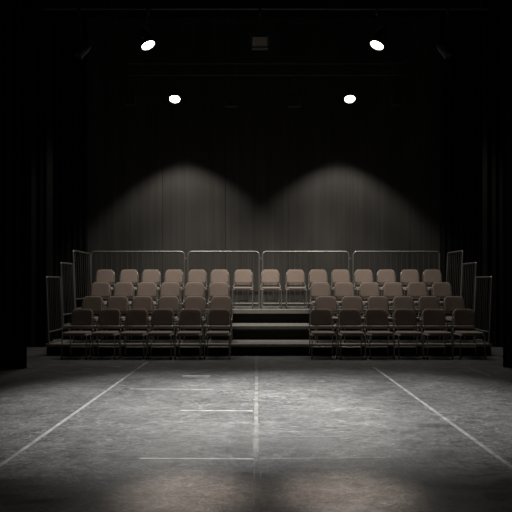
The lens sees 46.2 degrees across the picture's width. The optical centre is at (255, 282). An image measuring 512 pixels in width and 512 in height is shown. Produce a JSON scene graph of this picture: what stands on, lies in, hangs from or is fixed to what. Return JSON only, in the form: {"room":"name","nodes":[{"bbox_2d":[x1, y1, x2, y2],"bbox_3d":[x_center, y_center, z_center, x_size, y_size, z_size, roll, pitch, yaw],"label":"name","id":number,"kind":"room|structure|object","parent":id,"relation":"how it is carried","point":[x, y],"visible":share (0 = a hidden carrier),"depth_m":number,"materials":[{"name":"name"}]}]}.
{"room":"auditorium","nodes":[
{"label":"auditorium","id":0,"kind":"room"},
{"bbox_2d":[0,339,511,511],"bbox_3d":[0.200,1.350,5.850,14.800,0.100,17.100,0,0,0],"label":"floor","id":1,"kind":"structure","parent":0,"point":[90,462],"depth_m":5.15,"materials":[{"name":"grey concrete"}]},
{"bbox_2d":[0,362,147,466],"bbox_3d":[-1.810,1.299,6.150,0.042,0.001,7.500,0,0,0],"label":"tape","id":2,"kind":"object","parent":1,"relation":"on","point":[119,381],"visible":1,"depth_m":5.54,"materials":[{"name":"white plastic"}]},
{"bbox_2d":[61,309,93,358],"bbox_3d":[-3.100,0.882,10.477,0.454,0.836,0.519,0,0,1],"label":"padded chair","id":3,"kind":"object","parent":1,"relation":"on","point":[79,317],"visible":0.99,"depth_m":10.65,"materials":[{"name":"beige fabric"}]},
{"bbox_2d":[89,309,121,358],"bbox_3d":[-2.614,0.882,10.482,0.454,0.836,0.519,0,0,2],"label":"padded chair","id":4,"kind":"object","parent":1,"relation":"on","point":[106,317],"visible":0.99,"depth_m":10.66,"materials":[{"name":"fabric"}]},
{"bbox_2d":[118,309,148,358],"bbox_3d":[-2.124,0.882,10.481,0.454,0.836,0.519,0,0,1],"label":"padded chair","id":5,"kind":"object","parent":1,"relation":"on","point":[134,317],"visible":0.97,"depth_m":10.66,"materials":[{"name":"fabric"}]},
{"bbox_2d":[145,309,174,358],"bbox_3d":[-1.660,0.882,10.473,0.454,0.836,0.519,0,0,0],"label":"padded chair","id":6,"kind":"object","parent":1,"relation":"on","point":[159,317],"visible":1,"depth_m":10.65,"materials":[{"name":"fabric"}]},
{"bbox_2d":[152,389,213,389],"bbox_3d":[-1.029,1.299,7.341,1.033,0.001,0.053,0,0,2],"label":"tape mark","id":7,"kind":"object","parent":1,"relation":"on","point":[152,389],"visible":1,"depth_m":7.32,"materials":[{"name":"white plastic"}]},
{"bbox_2d":[174,309,202,358],"bbox_3d":[-1.164,0.882,10.473,0.454,0.836,0.519,0,0,0],"label":"padded chair","id":8,"kind":"object","parent":1,"relation":"on","point":[187,317],"visible":1,"depth_m":10.65,"materials":[{"name":"fabric"}]},
{"bbox_2d":[140,458,253,459],"bbox_3d":[-0.437,1.299,4.438,0.845,0.001,0.032,0,0,1],"label":"tape mark","id":9,"kind":"object","parent":1,"relation":"on","point":[140,458],"visible":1,"depth_m":4.44,"materials":[{"name":"white plastic"}]},
{"bbox_2d":[180,410,252,410],"bbox_3d":[-0.403,1.299,6.106,0.745,0.001,0.049,0,0,2],"label":"tape mark","id":10,"kind":"object","parent":1,"relation":"on","point":[180,410],"visible":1,"depth_m":6.11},
{"bbox_2d":[188,435,244,435],"bbox_3d":[-0.393,1.299,5.115,0.685,0.001,0.020,0,0,3],"label":"tape mark","id":11,"kind":"object","parent":1,"relation":"on","point":[188,435],"visible":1,"depth_m":5.11,"materials":[{"name":"white plastic"}]},
{"bbox_2d":[204,309,231,358],"bbox_3d":[-0.660,0.882,10.473,0.454,0.836,0.519,0,0,2],"label":"padded chair","id":12,"kind":"object","parent":1,"relation":"on","point":[216,317],"visible":1,"depth_m":10.65,"materials":[{"name":"fabric"}]},
{"bbox_2d":[253,458,254,511],"bbox_3d":[-0.012,1.299,3.420,0.011,0.001,2.040,0,0,0],"label":"tape","id":13,"kind":"object","parent":1,"relation":"on","point":[254,458],"visible":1,"depth_m":3.77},
{"bbox_2d":[253,356,258,457],"bbox_3d":[0.005,1.299,7.530,0.044,0.001,6.140,0,0,0],"label":"tape","id":14,"kind":"object","parent":1,"relation":"on","point":[256,437],"visible":1,"depth_m":5.79,"materials":[{"name":"white plastic"}]},
{"bbox_2d":[259,458,261,511],"bbox_3d":[0.030,1.299,3.420,0.009,0.001,2.040,0,0,0],"label":"tape","id":15,"kind":"object","parent":1,"relation":"on","point":[259,458],"visible":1,"depth_m":3.72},
{"bbox_2d":[73,307,460,329],"bbox_3d":[0.230,0.921,13.010,7.980,0.758,1.418,0,0,0],"label":"platform","id":16,"kind":"object","parent":1,"relation":"on","point":[240,314],"visible":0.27,"depth_m":12.34,"materials":[{"name":"black wood"}]},
{"bbox_2d":[73,250,91,308],"bbox_3d":[-3.729,-0.069,12.935,0.080,1.223,1.262,0,0,0],"label":"guard rail","id":17,"kind":"object","parent":16,"relation":"on","point":[75,251],"visible":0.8,"depth_m":12.93,"materials":[{"name":"metal"}]},
{"bbox_2d":[95,270,114,306],"bbox_3d":[-3.275,0.124,12.852,0.454,0.836,0.519,0,0,-2],"label":"padded chair","id":18,"kind":"object","parent":16,"relation":"on","point":[108,276],"visible":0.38,"depth_m":13.04,"materials":[{"name":"fabric"}]},
{"bbox_2d":[119,270,138,306],"bbox_3d":[-2.768,0.124,12.855,0.454,0.836,0.519,0,0,1],"label":"padded chair","id":19,"kind":"object","parent":16,"relation":"on","point":[125,275],"visible":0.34,"depth_m":13.05,"materials":[{"name":"fabric"}]},
{"bbox_2d":[91,251,186,299],"bbox_3d":[-2.671,-0.095,13.620,2.188,1.273,0.036,0,0,0],"label":"guard rail","id":20,"kind":"object","parent":16,"relation":"on","point":[92,252],"visible":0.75,"depth_m":13.61,"materials":[{"name":"metal"}]},
{"bbox_2d":[141,270,160,308],"bbox_3d":[-2.278,0.124,12.848,0.454,0.836,0.519,0,0,-1],"label":"padded chair","id":21,"kind":"object","parent":16,"relation":"on","point":[154,276],"visible":0.53,"depth_m":13.04,"materials":[{"name":"fabric"}]},
{"bbox_2d":[164,270,183,308],"bbox_3d":[-1.783,0.124,12.842,0.454,0.836,0.519,0,0,0],"label":"padded chair","id":22,"kind":"object","parent":16,"relation":"on","point":[170,275],"visible":0.56,"depth_m":13.03,"materials":[{"name":"fabric"}]},
{"bbox_2d":[188,270,206,307],"bbox_3d":[-1.281,0.124,12.845,0.454,0.836,0.519,0,0,2],"label":"padded chair","id":23,"kind":"object","parent":16,"relation":"on","point":[193,275],"visible":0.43,"depth_m":13.03,"materials":[{"name":"fabric"}]},
{"bbox_2d":[208,270,229,308],"bbox_3d":[-0.785,0.124,12.843,0.454,0.836,0.519,0,0,-1],"label":"padded chair","id":24,"kind":"object","parent":16,"relation":"on","point":[216,275],"visible":0.6,"depth_m":13.03,"materials":[{"name":"fabric"}]},
{"bbox_2d":[187,251,260,306],"bbox_3d":[-0.720,-0.095,13.620,1.686,1.273,0.036,0,0,0],"label":"guard rail","id":25,"kind":"object","parent":16,"relation":"on","point":[189,252],"visible":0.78,"depth_m":13.61,"materials":[{"name":"metal"}]},
{"bbox_2d":[232,270,253,308],"bbox_3d":[-0.279,0.124,12.844,0.454,0.836,0.519,0,0,1],"label":"padded chair","id":26,"kind":"object","parent":16,"relation":"on","point":[240,276],"visible":0.98,"depth_m":13.02,"materials":[{"name":"fabric"}]},
{"bbox_2d":[260,270,281,308],"bbox_3d":[0.318,0.124,12.848,0.454,0.836,0.519,0,0,-1],"label":"padded chair","id":27,"kind":"object","parent":16,"relation":"on","point":[267,276],"visible":1,"depth_m":13.03,"materials":[{"name":"fabric"}]},
{"bbox_2d":[285,270,307,308],"bbox_3d":[0.857,0.124,12.843,0.454,0.836,0.519,0,0,0],"label":"padded chair","id":28,"kind":"object","parent":16,"relation":"on","point":[292,276],"visible":1,"depth_m":13.02,"materials":[{"name":"fabric"}]},
{"bbox_2d":[262,251,350,305],"bbox_3d":[1.144,-0.095,13.620,2.027,1.273,0.036,0,0,0],"label":"guard rail","id":29,"kind":"object","parent":16,"relation":"on","point":[349,258],"visible":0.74,"depth_m":13.61,"materials":[{"name":"metal"}]},
{"bbox_2d":[308,270,327,307],"bbox_3d":[1.355,0.124,12.851,0.454,0.836,0.519,0,0,-2],"label":"padded chair","id":30,"kind":"object","parent":16,"relation":"on","point":[315,275],"visible":0.5,"depth_m":13.04,"materials":[{"name":"fabric"}]},
{"bbox_2d":[331,270,349,306],"bbox_3d":[1.848,0.124,12.855,0.454,0.836,0.519,0,0,-1],"label":"padded chair","id":31,"kind":"object","parent":16,"relation":"on","point":[336,275],"visible":0.6,"depth_m":13.04,"materials":[{"name":"fabric"}]},
{"bbox_2d":[354,270,372,306],"bbox_3d":[2.339,0.124,12.847,0.454,0.836,0.519,0,0,0],"label":"padded chair","id":32,"kind":"object","parent":16,"relation":"on","point":[360,276],"visible":0.49,"depth_m":13.03,"materials":[{"name":"fabric"}]},
{"bbox_2d":[377,270,395,306],"bbox_3d":[2.842,0.124,12.848,0.454,0.836,0.519,0,0,-2],"label":"padded chair","id":33,"kind":"object","parent":16,"relation":"on","point":[383,276],"visible":0.46,"depth_m":13.04,"materials":[{"name":"fabric"}]},
{"bbox_2d":[352,251,439,299],"bbox_3d":[3.186,-0.095,13.620,1.997,1.273,0.036,0,0,0],"label":"guard rail","id":34,"kind":"object","parent":16,"relation":"on","point":[355,251],"visible":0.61,"depth_m":13.61,"materials":[{"name":"metal"}]},
{"bbox_2d":[400,270,419,306],"bbox_3d":[3.347,0.124,12.857,0.454,0.836,0.519,0,0,1],"label":"padded chair","id":35,"kind":"object","parent":16,"relation":"on","point":[407,276],"visible":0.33,"depth_m":13.05,"materials":[{"name":"fabric"}]},
{"bbox_2d":[423,270,444,307],"bbox_3d":[3.831,0.124,12.845,0.454,0.836,0.519,0,0,1],"label":"padded chair","id":36,"kind":"object","parent":16,"relation":"on","point":[430,276],"visible":0.45,"depth_m":13.03,"materials":[{"name":"fabric"}]},
{"bbox_2d":[446,250,462,295],"bbox_3d":[4.219,-0.069,12.795,0.080,1.223,0.982,0,0,0],"label":"guard rail","id":37,"kind":"object","parent":16,"relation":"on","point":[460,251],"visible":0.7,"depth_m":12.70,"materials":[{"name":"metal"}]},
{"bbox_2d":[61,323,474,348],"bbox_3d":[0.230,1.061,11.900,7.980,0.478,0.798,0,0,0],"label":"platform","id":38,"kind":"object","parent":1,"relation":"on","point":[236,334],"visible":0.22,"depth_m":11.54,"materials":[{"name":"black wood"}]},
{"bbox_2d":[60,262,74,325],"bbox_3d":[-3.724,0.209,11.895,0.080,1.228,0.782,0,0,0],"label":"guard rail","id":39,"kind":"object","parent":38,"relation":"on","point":[61,263],"visible":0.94,"depth_m":11.80,"materials":[{"name":"metal"}]},
{"bbox_2d":[90,282,110,322],"bbox_3d":[-3.165,0.404,11.994,0.454,0.836,0.519,0,0,1],"label":"padded chair","id":40,"kind":"object","parent":38,"relation":"on","point":[101,289],"visible":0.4,"depth_m":12.19,"materials":[{"name":"fabric"}]},
{"bbox_2d":[113,282,133,322],"bbox_3d":[-2.696,0.404,11.998,0.454,0.836,0.519,0,0,2],"label":"padded chair","id":41,"kind":"object","parent":38,"relation":"on","point":[126,289],"visible":0.48,"depth_m":12.19,"materials":[{"name":"fabric"}]},
{"bbox_2d":[136,282,157,322],"bbox_3d":[-2.214,0.404,11.989,0.454,0.836,0.519,0,0,-1],"label":"padded chair","id":42,"kind":"object","parent":38,"relation":"on","point":[143,288],"visible":0.53,"depth_m":12.18,"materials":[{"name":"fabric"}]},
{"bbox_2d":[156,282,180,324],"bbox_3d":[-1.743,0.404,11.985,0.454,0.836,0.519,0,0,0],"label":"padded chair","id":43,"kind":"object","parent":38,"relation":"on","point":[167,288],"visible":0.52,"depth_m":12.18,"materials":[{"name":"fabric"}]},
{"bbox_2d":[181,282,204,324],"bbox_3d":[-1.247,0.404,11.983,0.454,0.836,0.519,0,0,-1],"label":"padded chair","id":44,"kind":"object","parent":38,"relation":"on","point":[191,288],"visible":0.56,"depth_m":12.17,"materials":[{"name":"fabric"}]},
{"bbox_2d":[206,282,229,324],"bbox_3d":[-0.748,0.404,11.994,0.454,0.836,0.519,0,0,0],"label":"padded chair","id":45,"kind":"object","parent":38,"relation":"on","point":[216,288],"visible":0.61,"depth_m":12.19,"materials":[{"name":"fabric"}]},
{"bbox_2d":[310,282,333,324],"bbox_3d":[1.308,0.404,11.996,0.454,0.836,0.519,0,0,1],"label":"padded chair","id":46,"kind":"object","parent":38,"relation":"on","point":[317,289],"visible":0.66,"depth_m":12.19,"materials":[{"name":"fabric"}]},
{"bbox_2d":[334,282,354,324],"bbox_3d":[1.794,0.404,11.993,0.454,0.836,0.519,0,0,0],"label":"padded chair","id":47,"kind":"object","parent":38,"relation":"on","point":[341,289],"visible":0.48,"depth_m":12.18,"materials":[{"name":"fabric"}]},
{"bbox_2d":[359,282,379,324],"bbox_3d":[2.308,0.404,11.991,0.454,0.836,0.519,0,0,0],"label":"padded chair","id":48,"kind":"object","parent":38,"relation":"on","point":[367,289],"visible":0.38,"depth_m":12.18,"materials":[{"name":"fabric"}]},
{"bbox_2d":[383,282,402,324],"bbox_3d":[2.794,0.404,11.995,0.454,0.836,0.519,0,0,-2],"label":"padded chair","id":49,"kind":"object","parent":38,"relation":"on","point":[390,289],"visible":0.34,"depth_m":12.19,"materials":[{"name":"fabric"}]},
{"bbox_2d":[407,282,427,322],"bbox_3d":[3.283,0.404,11.990,0.454,0.836,0.519,0,0,-1],"label":"padded chair","id":50,"kind":"object","parent":38,"relation":"on","point":[414,289],"visible":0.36,"depth_m":12.18,"materials":[{"name":"fabric"}]},
{"bbox_2d":[432,282,453,322],"bbox_3d":[3.780,0.404,11.983,0.454,0.836,0.519,0,0,-1],"label":"padded chair","id":51,"kind":"object","parent":38,"relation":"on","point":[439,289],"visible":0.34,"depth_m":12.17,"materials":[{"name":"fabric"}]},
{"bbox_2d":[461,262,476,310],"bbox_3d":[4.204,0.209,11.895,0.080,1.228,0.782,0,0,0],"label":"guard rail","id":52,"kind":"object","parent":38,"relation":"on","point":[472,263],"visible":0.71,"depth_m":11.87,"materials":[{"name":"metal"}]},
{"bbox_2d":[45,340,492,355],"bbox_3d":[0.230,1.194,11.100,7.980,0.212,0.798,0,0,0],"label":"platform","id":53,"kind":"object","parent":1,"relation":"on","point":[53,349],"visible":0.84,"depth_m":10.74,"materials":[{"name":"black wood"}]},
{"bbox_2d":[45,276,62,343],"bbox_3d":[-3.724,0.482,11.095,0.080,1.214,0.782,0,0,0],"label":"guard rail","id":54,"kind":"object","parent":53,"relation":"on","point":[46,277],"visible":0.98,"depth_m":11.09,"materials":[{"name":"metal"}]},
{"bbox_2d":[73,296,103,342],"bbox_3d":[-3.111,0.670,11.184,0.454,0.836,0.519,0,0,2],"label":"padded chair","id":55,"kind":"object","parent":53,"relation":"on","point":[95,303],"visible":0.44,"depth_m":11.37,"materials":[{"name":"fabric"}]},
{"bbox_2d":[100,296,128,342],"bbox_3d":[-2.623,0.670,11.187,0.454,0.836,0.519,0,0,-1],"label":"padded chair","id":56,"kind":"object","parent":53,"relation":"on","point":[114,302],"visible":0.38,"depth_m":11.38,"materials":[{"name":"fabric"}]},
{"bbox_2d":[126,296,152,342],"bbox_3d":[-2.159,0.670,11.185,0.454,0.836,0.519,0,0,0],"label":"padded chair","id":57,"kind":"object","parent":53,"relation":"on","point":[138,302],"visible":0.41,"depth_m":11.37,"materials":[{"name":"fabric"}]},
{"bbox_2d":[152,296,179,342],"bbox_3d":[-1.661,0.670,11.192,0.454,0.836,0.519,0,0,1],"label":"padded chair","id":58,"kind":"object","parent":53,"relation":"on","point":[165,302],"visible":0.5,"depth_m":11.38,"materials":[{"name":"fabric"}]},
{"bbox_2d":[180,296,205,342],"bbox_3d":[-1.168,0.670,11.191,0.454,0.836,0.519,0,0,2],"label":"padded chair","id":59,"kind":"object","parent":53,"relation":"on","point":[191,302],"visible":0.53,"depth_m":11.38,"materials":[{"name":"fabric"}]},
{"bbox_2d":[208,296,232,342],"bbox_3d":[-0.666,0.670,11.183,0.454,0.836,0.519,0,0,1],"label":"padded chair","id":60,"kind":"object","parent":53,"relation":"on","point":[217,302],"visible":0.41,"depth_m":11.37,"materials":[{"name":"fabric"}]},
{"bbox_2d":[315,296,340,342],"bbox_3d":[1.331,0.670,11.193,0.454,0.836,0.519,0,0,0],"label":"padded chair","id":61,"kind":"object","parent":53,"relation":"on","point":[322,302],"visible":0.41,"depth_m":11.38,"materials":[{"name":"fabric"}]},
{"bbox_2d":[341,296,368,342],"bbox_3d":[1.827,0.670,11.187,0.454,0.836,0.519,0,0,0],"label":"padded chair","id":62,"kind":"object","parent":53,"relation":"on","point":[348,302],"visible":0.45,"depth_m":11.38,"materials":[{"name":"fabric"}]},
{"bbox_2d":[367,296,394,342],"bbox_3d":[2.315,0.670,11.189,0.454,0.836,0.519,0,0,1],"label":"padded chair","id":63,"kind":"object","parent":53,"relation":"on","point":[373,302],"visible":0.56,"depth_m":11.38,"materials":[{"name":"fabric"}]},
{"bbox_2d":[392,296,421,342],"bbox_3d":[2.805,0.670,11.195,0.454,0.836,0.519,0,0,-1],"label":"padded chair","id":64,"kind":"object","parent":53,"relation":"on","point":[400,302],"visible":0.52,"depth_m":11.38,"materials":[{"name":"fabric"}]},
{"bbox_2d":[418,296,448,342],"bbox_3d":[3.287,0.670,11.186,0.454,0.836,0.519,0,0,0],"label":"padded chair","id":65,"kind":"object","parent":53,"relation":"on","point":[424,302],"visible":0.5,"depth_m":11.38,"materials":[{"name":"fabric"}]},
{"bbox_2d":[443,296,474,342],"bbox_3d":[3.768,0.670,11.190,0.454,0.836,0.519,0,0,-1],"label":"padded chair","id":66,"kind":"object","parent":53,"relation":"on","point":[451,303],"visible":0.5,"depth_m":11.38,"materials":[{"name":"fabric"}]},
{"bbox_2d":[473,276,492,343],"bbox_3d":[4.189,0.482,11.095,0.080,1.214,0.782,0,0,0],"label":"guard rail","id":67,"kind":"object","parent":53,"relation":"on","point":[483,277],"visible":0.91,"depth_m":11.00,"materials":[{"name":"metal"}]},
{"bbox_2d":[267,409,305,409],"bbox_3d":[0.361,1.299,6.166,0.601,0.001,0.028,0,0,-5],"label":"tape mark","id":68,"kind":"object","parent":1,"relation":"on","point":[267,409],"visible":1,"depth_m":6.16,"materials":[{"name":"white plastic"}]},
{"bbox_2d":[275,390,329,390],"bbox_3d":[0.484,1.299,7.239,0.823,0.001,0.042,0,0,-2],"label":"tape mark","id":69,"kind":"object","parent":1,"relation":"on","point":[275,390],"visible":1,"depth_m":7.25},
{"bbox_2d":[261,457,384,458],"bbox_3d":[0.498,1.299,4.451,0.921,0.001,0.027,0,0,-1],"label":"tape mark","id":70,"kind":"object","parent":1,"relation":"on","point":[349,457],"visible":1,"depth_m":4.44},
{"bbox_2d":[309,309,337,358],"bbox_3d":[1.160,0.882,10.479,0.454,0.836,0.519,0,0,-1],"label":"padded chair","id":71,"kind":"object","parent":1,"relation":"on","point":[319,317],"visible":1,"depth_m":10.65,"materials":[{"name":"fabric"}]},
{"bbox_2d":[272,436,379,436],"bbox_3d":[0.593,1.299,5.073,0.915,0.001,0.026,0,0,-1],"label":"tape mark","id":72,"kind":"object","parent":1,"relation":"on","point":[272,436],"visible":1,"depth_m":5.08,"materials":[{"name":"white plastic"}]},
{"bbox_2d":[337,309,366,358],"bbox_3d":[1.664,0.882,10.474,0.454,0.836,0.519,0,0,1],"label":"padded chair","id":73,"kind":"object","parent":1,"relation":"on","point":[346,317],"visible":1,"depth_m":10.65,"materials":[{"name":"fabric"}]},
{"bbox_2d":[364,309,394,358],"bbox_3d":[2.147,0.882,10.482,0.454,0.836,0.519,0,0,-2],"label":"padded chair","id":74,"kind":"object","parent":1,"relation":"on","point":[372,317],"visible":0.98,"depth_m":10.66,"materials":[{"name":"fabric"}]},
{"bbox_2d":[393,309,424,358],"bbox_3d":[2.653,0.882,10.481,0.454,0.836,0.519,0,0,0],"label":"padded chair","id":75,"kind":"object","parent":1,"relation":"on","point":[403,317],"visible":0.99,"depth_m":10.66,"materials":[{"name":"fabric"}]},
{"bbox_2d":[421,309,453,358],"bbox_3d":[3.151,0.882,10.488,0.454,0.836,0.519,0,0,2],"label":"padded chair","id":76,"kind":"object","parent":1,"relation":"on","point":[431,317],"visible":1,"depth_m":10.66,"materials":[{"name":"fabric"}]},
{"bbox_2d":[373,367,511,468],"bbox_3d":[1.810,1.299,5.850,0.042,0.001,6.900,0,0,0],"label":"tape","id":77,"kind":"object","parent":1,"relation":"on","point":[498,457],"visible":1,"depth_m":5.41,"materials":[{"name":"white plastic"}]},
{"bbox_2d":[452,309,485,358],"bbox_3d":[3.704,0.882,10.486,0.454,0.836,0.519,0,0,1],"label":"padded chair","id":78,"kind":"object","parent":1,"relation":"on","point":[462,317],"visible":0.99,"depth_m":10.66,"materials":[{"name":"fabric"}]},
{"bbox_2d":[463,365,511,384],"bbox_3d":[3.275,1.299,8.050,0.033,0.001,2.900,0,0,0],"label":"tape","id":79,"kind":"object","parent":1,"relation":"on","point":[463,365],"visible":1,"depth_m":8.47,"materials":[{"name":"grey plastic"}]},
{"bbox_2d":[88,17,439,306],"bbox_3d":[0.200,-2.500,14.300,14.400,7.600,0.160,0,0,0],"label":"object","id":80,"kind":"structure","parent":0,"point":[195,173],"depth_m":14.22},
{"bbox_2d":[53,0,482,17],"bbox_3d":[0.200,-6.350,5.850,14.800,0.100,17.100,0,0,0],"label":"ceiling","id":81,"kind":"structure","parent":0,"point":[56,3],"depth_m":13.67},
{"bbox_2d":[27,0,52,346],"bbox_3d":[-5.525,-2.490,12.206,2.750,7.580,0.170,0,0,0],"label":"drape","id":82,"kind":"object","parent":81,"relation":"hanging from","point":[39,22],"visible":0.42,"depth_m":12.21,"materials":[{"name":"black fabric"}]},
{"bbox_2d":[53,12,87,338],"bbox_3d":[-5.413,-2.490,13.956,2.973,7.580,0.145,0,0,0],"label":"drape","id":83,"kind":"object","parent":81,"relation":"hanging from","point":[70,73],"visible":0.23,"depth_m":13.94,"materials":[{"name":"black fabric"}]},
{"bbox_2d":[126,63,404,75],"bbox_3d":[0.196,-5.292,12.400,5.766,2.016,0.032,0,0,0],"label":"lighting truss","id":84,"kind":"object","parent":81,"relation":"hanging from","point":[128,74],"visible":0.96,"depth_m":12.39,"materials":[{"name":"metal"}]},
{"bbox_2d":[167,76,182,103],"bbox_3d":[-1.685,-4.009,12.425,0.274,0.542,0.265,0,0,36],"label":"lamp","id":85,"kind":"object","parent":84,"relation":"hanging from","point":[174,97],"visible":1,"depth_m":12.39,"materials":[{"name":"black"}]},
{"bbox_2d":[286,76,300,107],"bbox_3d":[0.785,-3.960,12.431,0.316,0.639,0.147,0,0,0],"label":"lamp","id":86,"kind":"object","parent":84,"relation":"hanging from","point":[292,102],"visible":1,"depth_m":12.36,"materials":[{"name":"metal"}]},
{"bbox_2d":[342,76,357,103],"bbox_3d":[1.940,-4.009,12.424,0.264,0.542,0.270,0,0,-43],"label":"lamp","id":87,"kind":"object","parent":84,"relation":"hanging from","point":[349,97],"visible":1,"depth_m":12.39,"materials":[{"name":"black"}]},
{"bbox_2d":[440,12,482,338],"bbox_3d":[5.799,-2.490,13.956,3.003,7.580,0.146,0,0,0],"label":"drape","id":88,"kind":"object","parent":81,"relation":"hanging from","point":[461,73],"visible":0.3,"depth_m":13.95,"materials":[{"name":"black fabric"}]},
{"bbox_2d":[482,0,502,346],"bbox_3d":[5.960,-2.490,12.206,2.680,7.580,0.171,0,0,0],"label":"drape","id":89,"kind":"object","parent":81,"relation":"hanging from","point":[492,28],"visible":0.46,"depth_m":12.20,"materials":[{"name":"black fabric"}]},
{"bbox_3d":[0.130,-5.289,9.400,7.000,2.022,0.044,0,0,0],"label":"pipe","id":90,"kind":"object","parent":81,"relation":"hanging from","visible":0},
{"bbox_2d":[76,9,90,59],"bbox_3d":[-2.714,-3.894,9.421,0.228,0.771,0.178,0,0,0],"label":"spotlight","id":91,"kind":"object","parent":90,"relation":"hanging from","point":[84,50],"visible":1,"depth_m":9.40,"materials":[{"name":"metal"}]},
{"bbox_2d":[138,9,154,50],"bbox_3d":[-1.713,-3.973,9.409,0.262,0.614,0.270,0,0,-27],"label":"lamp","id":92,"kind":"object","parent":90,"relation":"hanging from","point":[146,41],"visible":1,"depth_m":9.34,"materials":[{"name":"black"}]},
{"bbox_2d":[250,9,269,49],"bbox_3d":[0.063,-3.973,9.430,0.306,0.613,0.176,0,0,0],"label":"lamp","id":93,"kind":"object","parent":90,"relation":"hanging from","point":[258,42],"visible":1,"depth_m":9.37,"materials":[{"name":"metal"}]},
{"bbox_2d":[370,9,386,50],"bbox_3d":[1.917,-3.973,9.408,0.263,0.614,0.269,0,0,27],"label":"lamp","id":94,"kind":"object","parent":90,"relation":"hanging from","point":[378,41],"visible":1,"depth_m":9.35,"materials":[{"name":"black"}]},
{"bbox_2d":[436,9,451,58],"bbox_3d":[2.955,-3.895,9.421,0.218,0.769,0.176,0,0,0],"label":"spotlight","id":95,"kind":"object","parent":90,"relation":"hanging from","point":[446,54],"visible":1,"depth_m":9.40,"materials":[{"name":"metal"}]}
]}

